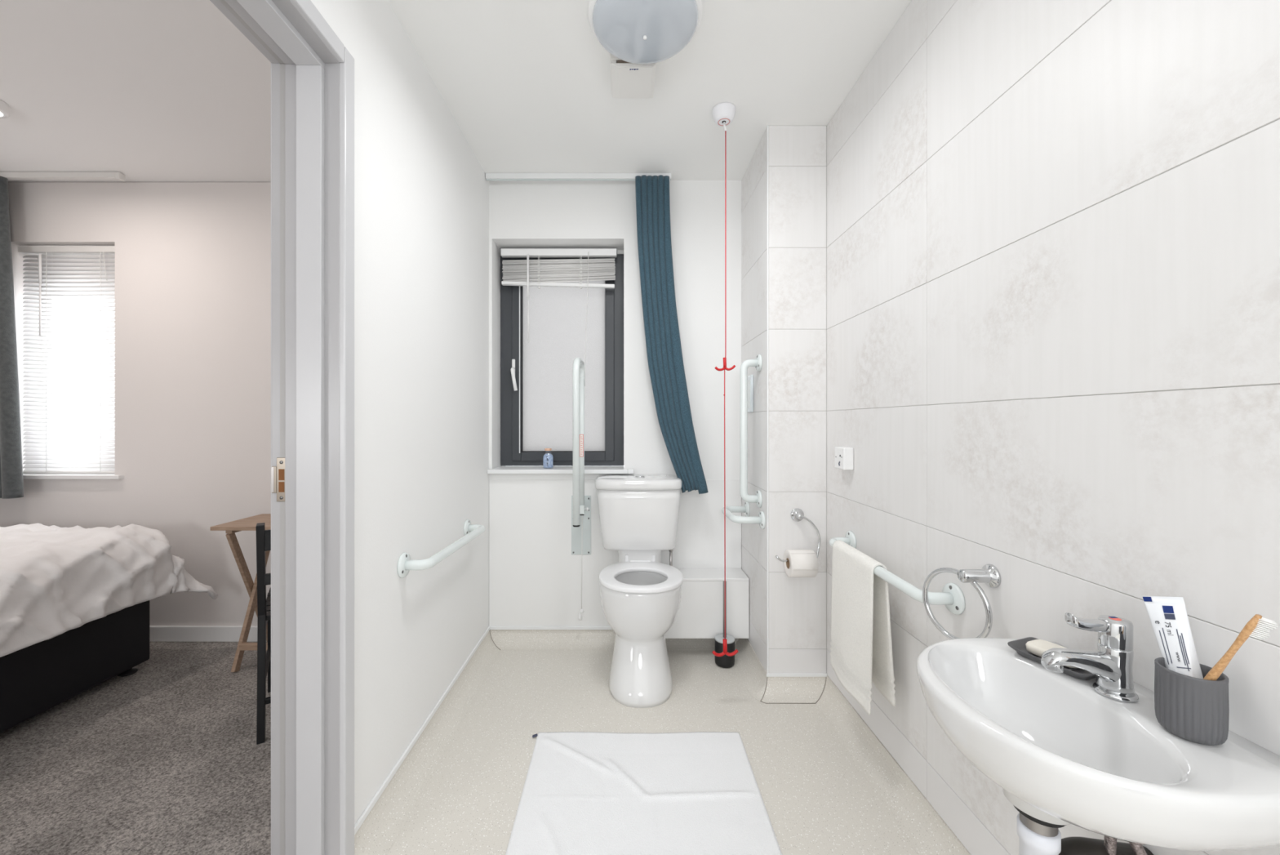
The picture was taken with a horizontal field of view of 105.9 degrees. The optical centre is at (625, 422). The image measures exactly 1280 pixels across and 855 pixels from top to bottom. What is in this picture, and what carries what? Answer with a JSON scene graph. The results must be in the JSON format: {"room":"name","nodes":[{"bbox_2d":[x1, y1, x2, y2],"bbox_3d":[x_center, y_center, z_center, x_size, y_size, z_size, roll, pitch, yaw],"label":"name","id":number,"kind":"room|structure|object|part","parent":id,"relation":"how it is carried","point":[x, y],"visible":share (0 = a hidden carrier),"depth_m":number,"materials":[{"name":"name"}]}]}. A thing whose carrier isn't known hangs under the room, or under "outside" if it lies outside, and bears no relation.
{"room":"accessible bathroom","nodes":[
{"label":"accessible bathroom","id":0,"kind":"room"},
{"bbox_2d":[0,641,271,854],"bbox_3d":[-2.486,1.228,-0.005,3.328,0.123,5.190,0,0,0],"label":"floor","id":1,"kind":"structure","parent":0,"point":[162,757],"depth_m":1.63,"materials":[{"name":"carpet"}]},
{"bbox_2d":[0,600,149,733],"bbox_3d":[-2.960,0.876,1.331,1.380,0.582,1.962,0,0,0],"label":"bed","id":2,"kind":"object","parent":1,"relation":"on","point":[35,678],"visible":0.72,"depth_m":1.98,"materials":[{"name":"black fabric"}]},
{"bbox_2d":[0,523,217,657],"bbox_3d":[-2.862,0.774,1.517,1.629,0.628,1.842,0,0,0],"label":"duvet","id":3,"kind":"object","parent":2,"relation":"on","point":[55,580],"visible":1,"depth_m":1.98,"materials":[{"name":"white fabric"}]},
{"bbox_2d":[209,513,271,671],"bbox_3d":[-1.627,0.825,2.387,0.575,0.693,0.323,0,0,0],"label":"folding table","id":4,"kind":"object","parent":1,"relation":"on","point":[249,523],"visible":0.38,"depth_m":2.31,"materials":[{"name":"brown wood"}]},
{"bbox_3d":[-1.852,0.840,2.397,0.018,0.663,0.303,0,0,0],"label":"leg","id":5,"kind":"part","parent":4,"relation":"part of","materials":[{"name":"brown wood"}]},
{"bbox_3d":[-1.832,0.840,2.390,0.018,0.662,0.278,0,0,0],"label":"leg","id":6,"kind":"part","parent":4,"relation":"part of","materials":[{"name":"brown wood"}]},
{"bbox_2d":[255,522,271,744],"bbox_3d":[-1.267,0.766,2.037,0.424,0.803,0.450,0,0,-32],"label":"folding chair","id":7,"kind":"object","parent":1,"relation":"on","point":[263,535],"visible":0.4,"depth_m":1.77,"materials":[{"name":"black paint"}]},
{"bbox_3d":[-1.340,0.539,1.776,0.024,0.349,0.086,0,0,-32],"label":"post","id":8,"kind":"part","parent":7,"relation":"part of","materials":[{"name":"black metal"}]},
{"bbox_3d":[-1.345,0.937,1.785,0.024,0.462,0.067,0,0,-32],"label":"post","id":9,"kind":"part","parent":7,"relation":"part of","materials":[{"name":"black paint"}]},
{"bbox_3d":[-1.445,0.967,1.944,0.016,0.020,0.370,0,0,-32],"label":"rail","id":10,"kind":"part","parent":7,"relation":"part of","materials":[{"name":"black paint"}]},
{"bbox_3d":[-1.543,0.952,2.101,0.022,0.431,0.050,0,0,-32],"label":"leg","id":11,"kind":"part","parent":7,"relation":"part of","materials":[{"name":"black paint"}]},
{"bbox_2d":[0,0,271,182],"bbox_3d":[-2.570,-1.367,-0.005,3.360,0.147,5.390,0,0,0],"label":"ceiling","id":12,"kind":"structure","parent":0,"point":[143,91],"depth_m":1.90,"materials":[{"name":"white paint"}]},
{"bbox_2d":[0,99,9,118],"bbox_3d":[-2.560,-1.272,1.930,0.124,0.041,0.124,0,0,0],"label":"ceiling spotlight","id":13,"kind":"object","parent":12,"relation":"attached to","point":[4,107],"visible":1,"depth_m":1.95,"materials":[{"name":"white plastic"}]},
{"bbox_2d":[0,172,124,181],"bbox_3d":[-3.368,-1.274,2.500,1.525,0.036,0.032,0,0,0],"label":"rail","id":14,"kind":"object","parent":12,"relation":"attached to","point":[120,176],"visible":1,"depth_m":2.49,"materials":[{"name":"white plastic"}]},
{"bbox_2d":[0,175,23,498],"bbox_3d":[-3.323,-0.441,2.462,0.479,1.642,0.076,0,0,0],"label":"curtain","id":15,"kind":"object","parent":14,"relation":"hanging from","point":[11,485],"visible":1,"depth_m":2.46,"materials":[{"name":"grey fabric"}]},
{"bbox_2d":[0,180,742,626],"bbox_3d":[-1.639,-0.060,2.728,5.222,2.460,0.324,0,0,0],"label":"wall","id":16,"kind":"structure","parent":0,"point":[193,260],"depth_m":2.59,"materials":[{"name":"white paint"}]},
{"bbox_2d":[22,473,124,479],"bbox_3d":[-3.021,0.288,2.650,0.663,0.022,0.180,0,0,0],"label":"window sill","id":17,"kind":"structure","parent":16,"relation":"attached to","point":[25,476],"depth_m":2.56,"materials":[{"name":"white plastic"}]},
{"bbox_2d":[41,253,115,410],"bbox_3d":[-3.026,-0.347,2.775,0.573,1.248,0.070,0,0,0],"label":"window","id":18,"kind":"structure","parent":16,"relation":"in","point":[42,254],"depth_m":2.74,"materials":[{"name":"white glass"}]},
{"bbox_2d":[17,245,115,473],"bbox_3d":[-3.019,-0.342,2.625,0.555,1.234,0.052,0,0,0],"label":"blind","id":19,"kind":"object","parent":18,"relation":"attached to","point":[56,442],"visible":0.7,"depth_m":2.63,"materials":[{"name":"white plastic"}]},
{"bbox_3d":[-3.013,0.269,2.635,0.538,0.012,0.024,0,0,0],"label":"rail","id":20,"kind":"part","parent":19,"relation":"part of","materials":[{"name":"white"}]},
{"bbox_3d":[-2.818,-0.848,2.616,0.025,0.155,0.003,0,0,5],"label":"lift cord","id":21,"kind":"part","parent":19,"relation":"part of","materials":[{"name":"white plastic"}]},
{"bbox_2d":[149,625,266,641],"bbox_3d":[-2.523,1.126,2.583,3.253,0.082,0.015,0,0,0],"label":"baseboard","id":22,"kind":"structure","parent":16,"relation":"attached to","point":[157,633],"depth_m":2.58,"materials":[{"name":"white plastic"}]},
{"bbox_2d":[489,626,612,629],"bbox_3d":[-0.052,1.087,2.562,1.334,0.016,0.008,0,0,0],"label":"trim","id":23,"kind":"structure","parent":16,"relation":"attached to","point":[491,627],"depth_m":2.56,"materials":[{"name":"white plastic"}]},
{"bbox_2d":[487,466,633,473],"bbox_3d":[-0.341,0.255,2.632,0.766,0.022,0.213,0,0,0],"label":"windowsill","id":24,"kind":"structure","parent":16,"relation":"attached to","point":[500,469],"depth_m":2.53,"materials":[{"name":"white plastic"}]},
{"bbox_2d":[542,448,553,467],"bbox_3d":[-0.418,0.190,2.600,0.057,0.106,0.058,0,0,0],"label":"bottle","id":25,"kind":"object","parent":24,"relation":"on","point":[548,458],"visible":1,"depth_m":2.58,"materials":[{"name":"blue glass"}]},
{"bbox_2d":[500,253,623,466],"bbox_3d":[-0.360,-0.357,2.749,0.699,1.202,0.124,0,0,0],"label":"window","id":26,"kind":"structure","parent":16,"relation":"in","point":[536,375],"depth_m":2.76,"materials":[{"name":"grey glass"}]},
{"bbox_3d":[-0.624,-0.269,2.710,0.039,0.182,0.046,0,0,0],"label":"handle","id":27,"kind":"part","parent":26,"relation":"part of","materials":[{"name":"white plastic"}]},
{"bbox_3d":[-0.355,-0.332,2.762,0.480,0.996,0.006,0,0,0],"label":"pane","id":28,"kind":"part","parent":26,"relation":"part of","materials":[{"name":"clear glass"}]},
{"bbox_2d":[571,357,591,554],"bbox_3d":[-0.237,0.188,2.410,0.104,1.019,0.313,0,0,0],"label":"rail","id":29,"kind":"object","parent":16,"relation":"attached to","point":[580,503],"visible":1,"depth_m":2.46,"materials":[{"name":"white"}]},
{"bbox_3d":[-0.231,0.079,2.377,0.044,0.800,0.248,0,0,0],"label":"arm","id":30,"kind":"part","parent":29,"relation":"part of","materials":[{"name":"white metal"}]},
{"bbox_3d":[-0.237,0.541,2.564,0.103,0.313,0.005,0,0,0],"label":"wall plate","id":31,"kind":"part","parent":29,"relation":"part of","materials":[{"name":"white metal"}]},
{"bbox_2d":[579,434,583,456],"bbox_3d":[-0.226,0.115,2.462,0.020,0.114,0.001,0,0,0],"label":"print","id":32,"kind":"object","parent":29,"relation":"attached to","point":[581,436],"depth_m":2.46,"materials":[{"name":"red"}]},
{"bbox_3d":[-0.226,0.100,2.477,0.028,0.660,0.030,0,0,0],"label":"arm","id":33,"kind":"part","parent":29,"relation":"part of","materials":[{"name":"white metal"}]},
{"bbox_3d":[-0.056,0.697,2.569,1.338,0.790,0.006,0,0,0],"label":"wall panel","id":34,"kind":"part","parent":16,"relation":"part of","materials":[{"name":"white"}]},
{"bbox_2d":[664,568,749,638],"bbox_3d":[0.306,0.920,2.482,0.612,0.299,0.167,0,0,0],"label":"pipe boxing","id":35,"kind":"object","parent":16,"relation":"attached to","point":[700,612],"visible":0.5,"depth_m":2.40,"materials":[{"name":"white"}]},
{"bbox_3d":[0.306,0.778,2.482,0.612,0.014,0.167,0,0,0],"label":"panel","id":36,"kind":"part","parent":35,"relation":"part of","materials":[{"name":"white"}]},
{"bbox_2d":[311,0,488,824],"bbox_3d":[-0.808,-0.060,0.086,0.163,2.460,5.371,0,0,0],"label":"wall","id":37,"kind":"structure","parent":0,"point":[421,191],"depth_m":1.62,"materials":[{"name":"white paint"}]},
{"bbox_2d":[209,0,354,854],"bbox_3d":[-0.809,0.101,0.749,0.202,2.139,1.064,0,0,0],"label":"door frame","id":38,"kind":"structure","parent":37,"relation":"in","point":[313,71],"depth_m":1.21,"materials":[{"name":"grey wood"}]},
{"bbox_3d":[-0.900,0.101,0.749,0.019,2.139,1.064,0,0,0],"label":"architrave","id":39,"kind":"part","parent":38,"relation":"part of","materials":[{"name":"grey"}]},
{"bbox_3d":[-0.873,0.142,1.216,0.035,0.111,0.004,0,0,-2],"label":"strike plate","id":40,"kind":"part","parent":38,"relation":"part of","materials":[{"name":"silver metal"}]},
{"bbox_3d":[-0.718,0.109,0.749,0.019,2.122,1.030,0,0,0],"label":"architrave","id":41,"kind":"part","parent":38,"relation":"part of","materials":[{"name":"grey"}]},
{"bbox_2d":[354,625,490,835],"bbox_3d":[-0.723,1.085,1.909,0.008,0.018,1.323,0,0,0],"label":"trim","id":42,"kind":"structure","parent":37,"relation":"attached to","point":[384,785],"depth_m":1.62,"materials":[{"name":"white plastic"}]},
{"bbox_2d":[396,519,485,577],"bbox_3d":[-0.679,0.471,1.890,0.094,0.097,0.710,0,0,0],"label":"grab rail","id":43,"kind":"object","parent":37,"relation":"attached to","point":[471,531],"visible":1,"depth_m":1.66,"materials":[{"name":"white metal"}]},
{"bbox_2d":[387,0,911,180],"bbox_3d":[0.163,-1.365,-0.015,1.819,0.150,5.371,0,0,0],"label":"ceiling","id":44,"kind":"structure","parent":0,"point":[526,84],"depth_m":1.81,"materials":[{"name":"white paint"}]},
{"bbox_2d":[485,173,671,182],"bbox_3d":[-0.244,-1.267,2.504,0.959,0.044,0.032,0,0,0],"label":"rail","id":45,"kind":"object","parent":44,"relation":"attached to","point":[489,176],"visible":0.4,"depth_m":2.49,"materials":[{"name":"white plastic"}]},
{"bbox_2d":[635,174,708,493],"bbox_3d":[0.232,-0.451,2.451,0.367,1.617,0.063,0,0,12],"label":"curtain","id":46,"kind":"object","parent":45,"relation":"hanging from","point":[662,335],"visible":0.99,"depth_m":2.45,"materials":[{"name":"teal fabric"}]},
{"bbox_2d":[609,53,656,97],"bbox_3d":[0.025,-1.262,1.769,0.161,0.054,0.187,0,0,0],"label":"fan","id":47,"kind":"object","parent":44,"relation":"attached to","point":[628,80],"visible":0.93,"depth_m":1.74,"materials":[{"name":"white plastic"}]},
{"bbox_2d":[588,0,702,64],"bbox_3d":[0.060,-1.240,1.500,0.352,0.098,0.352,0,0,0],"label":"dome light","id":48,"kind":"object","parent":44,"relation":"attached to","point":[642,32],"visible":1,"depth_m":1.48,"materials":[{"name":"white glass"}]},
{"bbox_2d":[711,102,738,656],"bbox_3d":[0.404,-0.165,1.990,0.096,2.249,0.096,0,0,-44],"label":"pull cord","id":49,"kind":"object","parent":44,"relation":"hanging from","point":[723,113],"visible":1,"depth_m":1.99,"materials":[{"name":"red fabric"}]},
{"bbox_3d":[0.409,-0.144,1.990,0.008,2.119,0.004,0,0,0],"label":"cord","id":50,"kind":"part","parent":49,"relation":"part of","materials":[{"name":"red fabric"}]},
{"bbox_2d":[354,629,970,854],"bbox_3d":[0.076,1.191,0.011,1.792,0.199,5.221,0,0,0],"label":"floor","id":51,"kind":"structure","parent":0,"point":[827,784],"depth_m":1.75,"materials":[{"name":"plastic"}]},
{"bbox_2d":[595,474,683,707],"bbox_3d":[0.062,0.717,2.272,0.430,0.906,0.592,0,0,0],"label":"toilet","id":52,"kind":"object","parent":51,"relation":"on","point":[641,594],"visible":1,"depth_m":2.16,"materials":[{"name":"white ceramic"}]},
{"bbox_3d":[0.062,0.297,2.443,0.430,0.053,0.249,0,0,0],"label":"cistern lid","id":53,"kind":"part","parent":52,"relation":"part of","materials":[{"name":"white ceramic"}]},
{"bbox_3d":[0.068,0.689,2.180,0.375,0.020,0.408,0,0,0],"label":"seat","id":54,"kind":"part","parent":52,"relation":"part of","materials":[{"name":"white plastic"}]},
{"bbox_2d":[505,731,782,854],"bbox_3d":[0.039,1.161,1.531,0.774,0.019,0.580,0,0,0],"label":"bath mat","id":55,"kind":"object","parent":51,"relation":"on","point":[584,793],"visible":1,"depth_m":1.50,"materials":[{"name":"white fabric"}]},
{"bbox_2d":[714,580,734,667],"bbox_3d":[0.480,0.968,2.345,0.097,0.402,0.097,0,0,0],"label":"toilet brush","id":56,"kind":"object","parent":51,"relation":"on","point":[724,661],"visible":0.81,"depth_m":2.31,"materials":[{"name":"black plastic"}]},
{"bbox_3d":[0.480,0.905,2.345,0.017,0.277,0.017,0,0,0],"label":"handle","id":57,"kind":"part","parent":56,"relation":"part of","materials":[{"name":"silver metal"}]},
{"bbox_2d":[714,632,734,667],"bbox_3d":[0.480,1.103,2.345,0.097,0.132,0.097,0,0,0],"label":"pot","id":58,"kind":"object","parent":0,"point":[724,661],"depth_m":2.31,"materials":[{"name":"black plastic"}]},
{"bbox_2d":[741,125,826,673],"bbox_3d":[0.744,-0.060,2.333,0.262,2.460,0.477,0,0,0],"label":"wall","id":59,"kind":"structure","parent":0,"point":[784,184],"depth_m":2.10,"materials":[{"name":"grey tile"}]},
{"bbox_2d":[721,501,765,528],"bbox_3d":[0.544,0.435,2.300,0.140,0.080,0.350,0,0,0],"label":"grab rail","id":60,"kind":"object","parent":59,"relation":"attached to","point":[761,519],"visible":0.99,"depth_m":2.17,"materials":[{"name":"white metal"}]},
{"bbox_2d":[747,374,753,412],"bbox_3d":[0.608,-0.142,2.370,0.014,0.181,0.090,0,0,0],"label":"wall dispenser","id":61,"kind":"object","parent":59,"relation":"attached to","point":[750,378],"visible":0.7,"depth_m":2.33,"materials":[{"name":"white plastic"}]},
{"bbox_2d":[739,354,762,507],"bbox_3d":[0.569,0.036,2.216,0.090,0.703,0.080,0,0,0],"label":"grab rail","id":62,"kind":"object","parent":59,"relation":"attached to","point":[757,362],"visible":1,"depth_m":2.20,"materials":[{"name":"white metal"}]},
{"bbox_3d":[0.616,-0.099,2.097,0.006,2.382,0.006,0,0,0],"label":"corner trim","id":63,"kind":"part","parent":59,"relation":"part of","materials":[{"name":"white plastic"}]},
{"bbox_2d":[766,672,826,676],"bbox_3d":[0.741,1.091,2.093,0.263,0.014,0.006,0,0,0],"label":"trim","id":64,"kind":"structure","parent":59,"relation":"attached to","point":[769,674],"depth_m":2.09,"materials":[{"name":"white plastic"}]},
{"bbox_2d":[775,507,821,561],"bbox_3d":[0.729,0.477,2.061,0.201,0.215,0.068,0,0,0],"label":"toilet roll holder","id":65,"kind":"object","parent":59,"relation":"attached to","point":[797,514],"visible":0.85,"depth_m":2.06,"materials":[{"name":"silver metal"}]},
{"bbox_2d":[783,549,817,577],"bbox_3d":[0.735,0.590,2.030,0.108,0.112,0.115,0,0,0],"label":"toilet roll","id":66,"kind":"object","parent":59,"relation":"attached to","point":[802,562],"visible":0.96,"depth_m":1.99,"materials":[{"name":"white paper"}]},
{"bbox_2d":[826,0,1279,854],"bbox_3d":[0.972,-0.060,0.136,0.200,2.460,5.471,0,0,0],"label":"wall","id":67,"kind":"structure","parent":0,"point":[1053,226],"depth_m":0.97,"materials":[{"name":"grey tile"}]},
{"bbox_2d":[835,446,853,470],"bbox_3d":[0.850,0.137,1.887,0.043,0.086,0.083,0,0,0],"label":"wall socket","id":68,"kind":"object","parent":67,"relation":"attached to","point":[844,455],"visible":1,"depth_m":1.85,"materials":[{"name":"white plastic"}]},
{"bbox_2d":[829,530,965,614],"bbox_3d":[0.823,0.461,1.573,0.098,0.088,0.665,0,0,0],"label":"grab rail","id":69,"kind":"object","parent":67,"relation":"attached to","point":[952,596],"visible":0.75,"depth_m":1.29,"materials":[{"name":"white metal"}]},
{"bbox_2d":[830,539,895,715],"bbox_3d":[0.790,0.674,1.645,0.098,0.480,0.318,0,0,0],"label":"hand towel","id":70,"kind":"object","parent":69,"relation":"hanging from","point":[861,655],"visible":0.99,"depth_m":1.58,"materials":[{"name":"white fabric"}]},
{"bbox_2d":[922,564,1000,639],"bbox_3d":[0.830,0.437,1.192,0.078,0.202,0.177,0,0,-7],"label":"towel ring","id":71,"kind":"object","parent":67,"relation":"attached to","point":[989,575],"visible":0.9,"depth_m":1.14,"materials":[{"name":"silver metal"}]},
{"bbox_3d":[0.834,0.364,1.150,0.074,0.055,0.055,0,0,0],"label":"post","id":72,"kind":"part","parent":71,"relation":"part of","materials":[{"name":"silver metal"}]},
{"bbox_2d":[916,637,1279,851],"bbox_3d":[0.693,0.530,0.787,0.357,0.173,0.438,0,0,0],"label":"basin","id":73,"kind":"object","parent":67,"relation":"attached to","point":[1062,751],"visible":0.94,"depth_m":0.69,"materials":[{"name":"white ceramic"}]},
{"bbox_2d":[1007,636,1096,679],"bbox_3d":[0.798,0.435,0.890,0.089,0.017,0.133,0,0,-20],"label":"soap dish","id":74,"kind":"object","parent":73,"relation":"on","point":[1019,645],"visible":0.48,"depth_m":0.90,"materials":[{"name":"black plastic"}]},
{"bbox_2d":[1025,639,1076,667],"bbox_3d":[0.796,0.426,0.894,0.054,0.018,0.082,0,0,-20],"label":"soap bar","id":75,"kind":"object","parent":74,"relation":"on","point":[1037,646],"visible":0.49,"depth_m":0.91,"materials":[{"name":"white"}]},
{"bbox_2d":[1013,805,1153,854],"bbox_3d":[0.754,0.723,0.787,0.243,0.211,0.081,0,0,0],"label":"trap","id":76,"kind":"object","parent":73,"relation":"attached to","point":[1036,836],"visible":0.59,"depth_m":0.78,"materials":[{"name":"white plastic"}]},
{"bbox_2d":[1040,612,1138,702],"bbox_3d":[0.759,0.379,0.794,0.145,0.131,0.054,0,0,0],"label":"mixer tap","id":77,"kind":"object","parent":73,"relation":"on","point":[1112,664],"visible":1,"depth_m":0.78,"materials":[{"name":"silver metal"}]},
{"bbox_3d":[0.777,0.339,0.794,0.095,0.052,0.041,0,0,0],"label":"lever","id":78,"kind":"part","parent":77,"relation":"part of","materials":[{"name":"silver metal"}]},
{"bbox_2d":[1103,835,1116,854],"bbox_3d":[0.786,0.705,0.785,0.016,0.270,0.022,0,0,15],"label":"supply hose","id":79,"kind":"object","parent":73,"relation":"attached to","point":[1109,843],"visible":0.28,"depth_m":0.78,"materials":[{"name":"silver metal"}]},
{"bbox_2d":[1128,841,1146,854],"bbox_3d":[0.822,0.705,0.765,0.016,0.270,0.062,0,0,-41],"label":"supply hose","id":80,"kind":"object","parent":73,"relation":"attached to","point":[1138,848],"visible":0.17,"depth_m":0.77,"materials":[{"name":"silver metal"}]},
{"bbox_2d":[1154,657,1229,745],"bbox_3d":[0.806,0.397,0.690,0.070,0.094,0.069,0,0,0],"label":"tumbler","id":81,"kind":"object","parent":73,"relation":"on","point":[1192,708],"visible":0.98,"depth_m":0.67,"materials":[{"name":"grey ceramic"}]},
{"bbox_2d":[1142,595,1203,679],"bbox_3d":[0.818,0.348,0.715,0.032,0.174,0.086,0,0,10],"label":"toothpaste tube","id":82,"kind":"object","parent":81,"relation":"in","point":[1168,616],"visible":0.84,"depth_m":0.72,"materials":[{"name":"white plastic"}]},
{"bbox_2d":[1159,630,1168,664],"bbox_3d":[0.805,0.336,0.723,0.001,0.043,0.020,0,0,18],"label":"print","id":83,"kind":"object","parent":82,"relation":"attached to","point":[1163,634],"depth_m":0.72,"materials":[{"name":"black"}]},
{"bbox_2d":[1162,627,1172,662],"bbox_3d":[0.807,0.332,0.720,0.001,0.045,0.021,0,0,20],"label":"print","id":84,"kind":"object","parent":82,"relation":"attached to","point":[1166,632],"depth_m":0.72,"materials":[{"name":"black"}]},
{"bbox_2d":[1176,628,1186,665],"bbox_3d":[0.814,0.328,0.708,0.001,0.045,0.020,0,0,22],"label":"print","id":85,"kind":"object","parent":82,"relation":"attached to","point":[1180,633],"depth_m":0.71,"materials":[{"name":"black"}]},
{"bbox_2d":[1179,635,1189,671],"bbox_3d":[0.814,0.335,0.704,0.001,0.044,0.019,0,0,21],"label":"print","id":86,"kind":"object","parent":82,"relation":"attached to","point":[1184,639],"depth_m":0.70,"materials":[{"name":"black"}]},
{"bbox_2d":[1181,632,1189,663],"bbox_3d":[0.816,0.329,0.705,0.001,0.038,0.016,0,0,22],"label":"print","id":87,"kind":"object","parent":82,"relation":"attached to","point":[1184,636],"depth_m":0.71,"materials":[{"name":"black"}]},
{"bbox_2d":[1203,613,1278,679],"bbox_3d":[0.808,0.340,0.658,0.022,0.187,0.098,0,0,-18],"label":"toothbrush","id":88,"kind":"object","parent":81,"relation":"in","point":[1258,627],"visible":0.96,"depth_m":0.63,"materials":[{"name":"brown wood"}]}
]}

